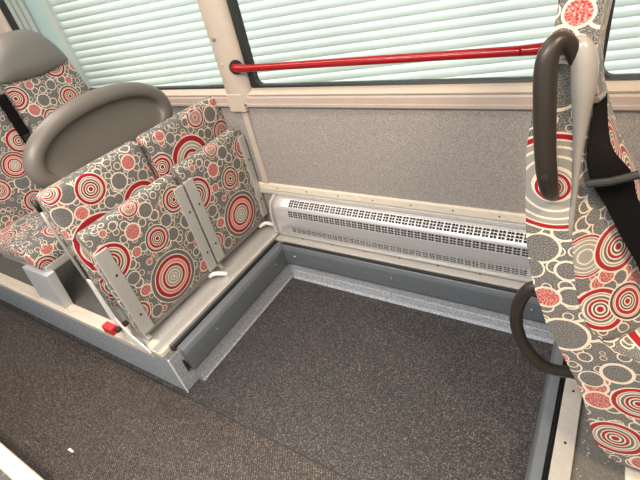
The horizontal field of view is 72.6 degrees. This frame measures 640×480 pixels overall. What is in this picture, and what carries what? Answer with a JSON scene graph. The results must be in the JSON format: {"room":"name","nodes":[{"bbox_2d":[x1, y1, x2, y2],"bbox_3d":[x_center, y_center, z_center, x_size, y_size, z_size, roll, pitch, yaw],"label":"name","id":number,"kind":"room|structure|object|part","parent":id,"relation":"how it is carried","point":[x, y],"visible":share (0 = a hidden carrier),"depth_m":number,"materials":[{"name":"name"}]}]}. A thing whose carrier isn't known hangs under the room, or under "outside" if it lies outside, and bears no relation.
{"room":"vehicle interior","nodes":[
{"label":"vehicle interior","id":0,"kind":"room"},
{"bbox_2d":[0,9,12,93],"bbox_3d":[-2.525,-1.561,3.134,1.030,1.023,0.052,11,42,31],"label":"pillar","id":1,"kind":"structure","parent":0,"point":[5,27],"depth_m":2.90,"materials":[{"name":"beige plastic"}]},
{"bbox_2d":[0,442,43,479],"bbox_3d":[-2.248,1.128,1.933,3.600,0.262,1.100,11,42,31],"label":"platform","id":2,"kind":"object","parent":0,"point":[12,467],"depth_m":1.68,"materials":[{"name":"plastic"}]},
{"bbox_2d":[197,0,251,111],"bbox_3d":[-0.504,-1.126,1.945,0.158,1.135,0.060,11,42,31],"label":"pillar","id":3,"kind":"structure","parent":0,"point":[215,14],"depth_m":2.07,"materials":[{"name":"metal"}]},
{"bbox_2d":[229,60,241,74],"bbox_3d":[-0.404,-0.832,2.097,0.066,0.066,0.018,-19,35,-7],"label":"socket","id":4,"kind":"object","parent":3,"relation":"in","point":[233,66],"depth_m":2.08,"materials":[{"name":"black rubber"}]},
{"bbox_2d":[0,276,552,479],"bbox_3d":[-0.538,1.006,1.783,6.600,0.040,2.760,11,42,31],"label":"floor","id":5,"kind":"structure","parent":0,"point":[326,383],"depth_m":2.00,"materials":[{"name":"carpet"}]},
{"bbox_2d":[0,225,293,392],"bbox_3d":[-1.654,0.089,3.147,3.024,0.281,1.059,11,42,31],"label":"platform","id":6,"kind":"object","parent":5,"relation":"on","point":[188,345],"visible":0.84,"depth_m":2.35,"materials":[{"name":"plastic"}]},
{"bbox_2d":[0,94,74,308],"bbox_3d":[-1.634,-0.312,2.380,0.626,1.306,0.524,11,42,31],"label":"passenger seat","id":7,"kind":"object","parent":6,"relation":"on","point":[26,238],"visible":0.42,"depth_m":2.44,"materials":[{"name":"multicoloured fabric"}]},
{"bbox_2d":[0,93,30,144],"bbox_3d":[-1.680,-0.552,2.547,0.028,0.600,0.065,11,42,31],"label":"belt","id":8,"kind":"object","parent":7,"relation":"attached to","point":[6,105],"visible":0.4,"depth_m":2.45,"materials":[{"name":"black fabric"}]},
{"bbox_3d":[-1.851,-0.440,2.433,0.113,0.780,0.516,11,42,31],"label":"backrest","id":9,"kind":"part","parent":7,"relation":"part of","materials":[{"name":"fabric"}]},
{"bbox_2d":[0,206,69,268],"bbox_3d":[-1.540,-0.074,2.524,0.480,0.161,0.524,11,42,31],"label":"seat cushion","id":10,"kind":"object","parent":7,"relation":"on","point":[26,239],"depth_m":2.34,"materials":[{"name":"fabric"}]},
{"bbox_2d":[0,29,89,133],"bbox_3d":[-1.392,-0.618,2.711,0.598,1.316,0.493,11,42,31],"label":"passenger seat","id":11,"kind":"object","parent":6,"relation":"on","point":[36,76],"visible":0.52,"depth_m":2.52,"materials":[{"name":"multicoloured fabric"}]},
{"bbox_2d":[22,82,172,188],"bbox_3d":[-0.895,-0.201,2.173,0.075,1.077,0.770,11,42,31],"label":"headrest cover","id":12,"kind":"object","parent":6,"relation":"on","point":[98,121],"visible":0.62,"depth_m":1.89,"materials":[{"name":"beige plastic"}]},
{"bbox_2d":[31,141,227,353],"bbox_3d":[-0.831,0.030,2.016,0.260,0.814,0.609,11,42,31],"label":"seat","id":13,"kind":"object","parent":6,"relation":"on","point":[138,237],"visible":1,"depth_m":1.94,"materials":[{"name":"fabric"}]},
{"bbox_3d":[-0.911,-0.072,2.011,0.097,0.615,0.490,11,42,31],"label":"backrest","id":14,"kind":"part","parent":13,"relation":"part of","materials":[{"name":"fabric"}]},
{"bbox_3d":[-0.899,0.345,1.947,0.180,0.418,0.008,11,42,31],"label":"release lever","id":15,"kind":"part","parent":13,"relation":"part of","materials":[{"name":"red plastic"}]},
{"bbox_3d":[-0.851,0.236,2.246,0.052,0.228,0.436,11,42,31],"label":"frame","id":16,"kind":"part","parent":13,"relation":"part of","materials":[{"name":"grey metal"}]},
{"bbox_2d":[76,174,208,331],"bbox_3d":[-0.781,0.062,2.054,0.090,0.576,0.514,11,42,31],"label":"seat cushion","id":17,"kind":"object","parent":13,"relation":"on","point":[148,245],"depth_m":1.98,"materials":[{"name":"fabric"}]},
{"bbox_3d":[-0.730,0.297,2.230,0.060,0.034,0.486,11,42,31],"label":"hinge plate","id":18,"kind":"part","parent":13,"relation":"part of","materials":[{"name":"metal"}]},
{"bbox_3d":[-0.764,0.511,2.057,0.118,0.029,0.059,11,42,31],"label":"rail","id":19,"kind":"part","parent":6,"relation":"part of","materials":[{"name":"metal"}]},
{"bbox_2d":[136,96,273,269],"bbox_3d":[-0.557,-0.290,2.365,0.262,0.814,0.537,11,42,31],"label":"seat","id":20,"kind":"object","parent":6,"relation":"on","point":[212,162],"visible":0.84,"depth_m":2.27,"materials":[{"name":"fabric"}]},
{"bbox_3d":[-0.646,-0.383,2.349,0.097,0.615,0.537,11,42,31],"label":"backrest","id":21,"kind":"part","parent":20,"relation":"part of","materials":[{"name":"fabric"}]},
{"bbox_2d":[171,128,262,260],"bbox_3d":[-0.525,-0.247,2.377,0.090,0.576,0.472,11,42,31],"label":"seat cushion","id":22,"kind":"object","parent":20,"relation":"on","point":[216,173],"depth_m":2.31,"materials":[{"name":"fabric"}]},
{"bbox_3d":[-0.475,-0.013,2.553,0.060,0.034,0.444,11,42,31],"label":"hinge plate","id":23,"kind":"part","parent":20,"relation":"part of","materials":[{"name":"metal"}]},
{"bbox_3d":[-0.567,0.209,2.406,0.225,0.032,1.030,11,42,31],"label":"seat rail","id":24,"kind":"part","parent":6,"relation":"part of","materials":[{"name":"silver metal"}]},
{"bbox_3d":[-0.411,0.364,2.386,0.049,0.235,0.832,11,42,31],"label":"cove panel","id":25,"kind":"part","parent":6,"relation":"part of","materials":[{"name":"grey metal"}]},
{"bbox_2d":[525,340,624,479],"bbox_3d":[1.316,1.248,0.554,2.134,0.266,2.760,11,42,31],"label":"platform","id":26,"kind":"object","parent":5,"relation":"on","point":[564,446],"visible":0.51,"depth_m":1.37,"materials":[{"name":"plastic"}]},
{"bbox_2d":[510,0,639,479],"bbox_3d":[0.839,0.052,0.977,0.703,1.376,0.505,11,42,31],"label":"passenger seat","id":27,"kind":"object","parent":26,"relation":"on","point":[582,193],"visible":1,"depth_m":0.91,"materials":[{"name":"fabric"}]},
{"bbox_3d":[0.598,0.231,1.137,0.192,0.344,0.053,11,42,31],"label":"loop handle","id":28,"kind":"part","parent":27,"relation":"part of","materials":[{"name":"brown plastic"}]},
{"bbox_3d":[0.408,-0.191,0.761,0.081,0.323,0.050,-14,35,-1],"label":"grab handle","id":29,"kind":"part","parent":27,"relation":"part of","materials":[{"name":"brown plastic"}]},
{"bbox_3d":[0.456,-0.164,0.791,0.049,0.392,0.040,11,42,31],"label":"headrest trim","id":30,"kind":"part","parent":27,"relation":"part of","materials":[{"name":"grey plastic"}]},
{"bbox_3d":[1.039,0.687,1.219,0.305,0.012,0.110,11,42,31],"label":"foot plate","id":31,"kind":"part","parent":27,"relation":"part of","materials":[{"name":"metal"}]},
{"bbox_2d":[172,107,639,221],"bbox_3d":[0.054,-0.236,2.365,6.600,1.030,0.050,11,42,31],"label":"wall","id":32,"kind":"structure","parent":0,"point":[475,158],"depth_m":1.95,"materials":[{"name":"carpet"}]},
{"bbox_2d":[0,0,224,90],"bbox_3d":[-1.305,-1.329,2.434,1.830,0.983,0.038,11,42,31],"label":"window","id":33,"kind":"structure","parent":32,"relation":"in","point":[3,6],"depth_m":2.54,"materials":[{"name":"black rubber"}]},
{"bbox_2d":[242,111,268,183],"bbox_3d":[-0.352,-0.506,2.389,0.038,0.450,0.016,11,42,31],"label":"trim","id":34,"kind":"structure","parent":32,"relation":"attached to","point":[246,117],"depth_m":2.38,"materials":[{"name":"beige plastic"}]},
{"bbox_2d":[258,181,525,228],"bbox_3d":[0.033,-0.240,2.330,6.600,0.063,0.032,11,42,31],"label":"trim","id":35,"kind":"structure","parent":32,"relation":"attached to","point":[494,217],"depth_m":2.09,"materials":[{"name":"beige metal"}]},
{"bbox_2d":[226,0,559,87],"bbox_3d":[0.117,-1.027,1.536,1.448,0.983,0.119,11,42,31],"label":"window","id":36,"kind":"structure","parent":32,"relation":"in","point":[233,6],"depth_m":1.75,"materials":[{"name":"black rubber"}]},
{"bbox_3d":[0.179,-0.720,1.735,1.448,0.078,0.075,11,42,31],"label":"handrail","id":37,"kind":"part","parent":36,"relation":"part of","materials":[{"name":"red metal"}]},
{"bbox_2d":[161,80,639,110],"bbox_3d":[-0.062,-0.671,2.036,6.600,0.089,0.067,11,42,31],"label":"trim","id":38,"kind":"structure","parent":32,"relation":"attached to","point":[623,95],"depth_m":1.76,"materials":[{"name":"beige plastic"}]},
{"bbox_3d":[-0.065,-0.697,2.022,6.600,0.031,0.057,11,42,31],"label":"moulding","id":39,"kind":"part","parent":38,"relation":"part of","materials":[{"name":"beige plastic"}]},
{"bbox_2d":[603,0,639,80],"bbox_3d":[1.504,-0.787,0.734,1.665,0.983,0.038,11,42,31],"label":"window","id":40,"kind":"structure","parent":32,"relation":"in","point":[608,76],"depth_m":1.37,"materials":[{"name":"black rubber"}]},
{"bbox_2d":[276,234,553,343],"bbox_3d":[0.446,0.198,2.300,1.570,0.264,0.170,11,42,31],"label":"baseboard","id":41,"kind":"structure","parent":0,"point":[480,299],"depth_m":2.20,"materials":[{"name":"plastic"}]},
{"bbox_2d":[269,194,531,281],"bbox_3d":[0.396,-0.023,2.179,1.562,0.250,0.094,11,42,31],"label":"heater","id":42,"kind":"object","parent":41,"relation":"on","point":[488,249],"visible":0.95,"depth_m":2.11,"materials":[{"name":"silver metal"}]},
{"label":"outside","id":43,"kind":"structure","parent":0,"visible":0},
{"bbox_3d":[-0.110,0.536,2.928,18.000,0.060,18.000,11,42,31],"label":"ground","id":44,"kind":"structure","parent":43,"visible":0},
{"bbox_2d":[4,0,639,87],"bbox_3d":[0.027,-1.503,2.725,7.600,3.358,0.106,2,38,21],"label":"roller shutter","id":45,"kind":"object","parent":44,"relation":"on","point":[107,42],"visible":0.29,"depth_m":2.90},
{"bbox_3d":[-2.347,-1.561,3.661,0.046,3.300,0.094,2,38,21],"label":"door frame","id":46,"kind":"part","parent":45,"relation":"part of","materials":[{"name":"grey metal"}]},
{"bbox_3d":[-2.298,-1.563,3.647,0.046,3.300,0.082,2,38,21],"label":"door frame","id":47,"kind":"part","parent":45,"relation":"part of","materials":[{"name":"grey metal"}]},
{"bbox_3d":[-2.250,-1.565,3.634,0.046,3.300,0.070,2,38,21],"label":"door frame","id":48,"kind":"part","parent":45,"relation":"part of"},
{"bbox_3d":[-2.138,-1.568,3.599,0.180,3.300,0.050,2,38,21],"label":"panel","id":49,"kind":"part","parent":45,"relation":"part of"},
{"bbox_3d":[-2.036,-1.546,3.534,0.057,3.300,0.050,2,38,21],"label":"guide rail","id":50,"kind":"part","parent":45,"relation":"part of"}
]}

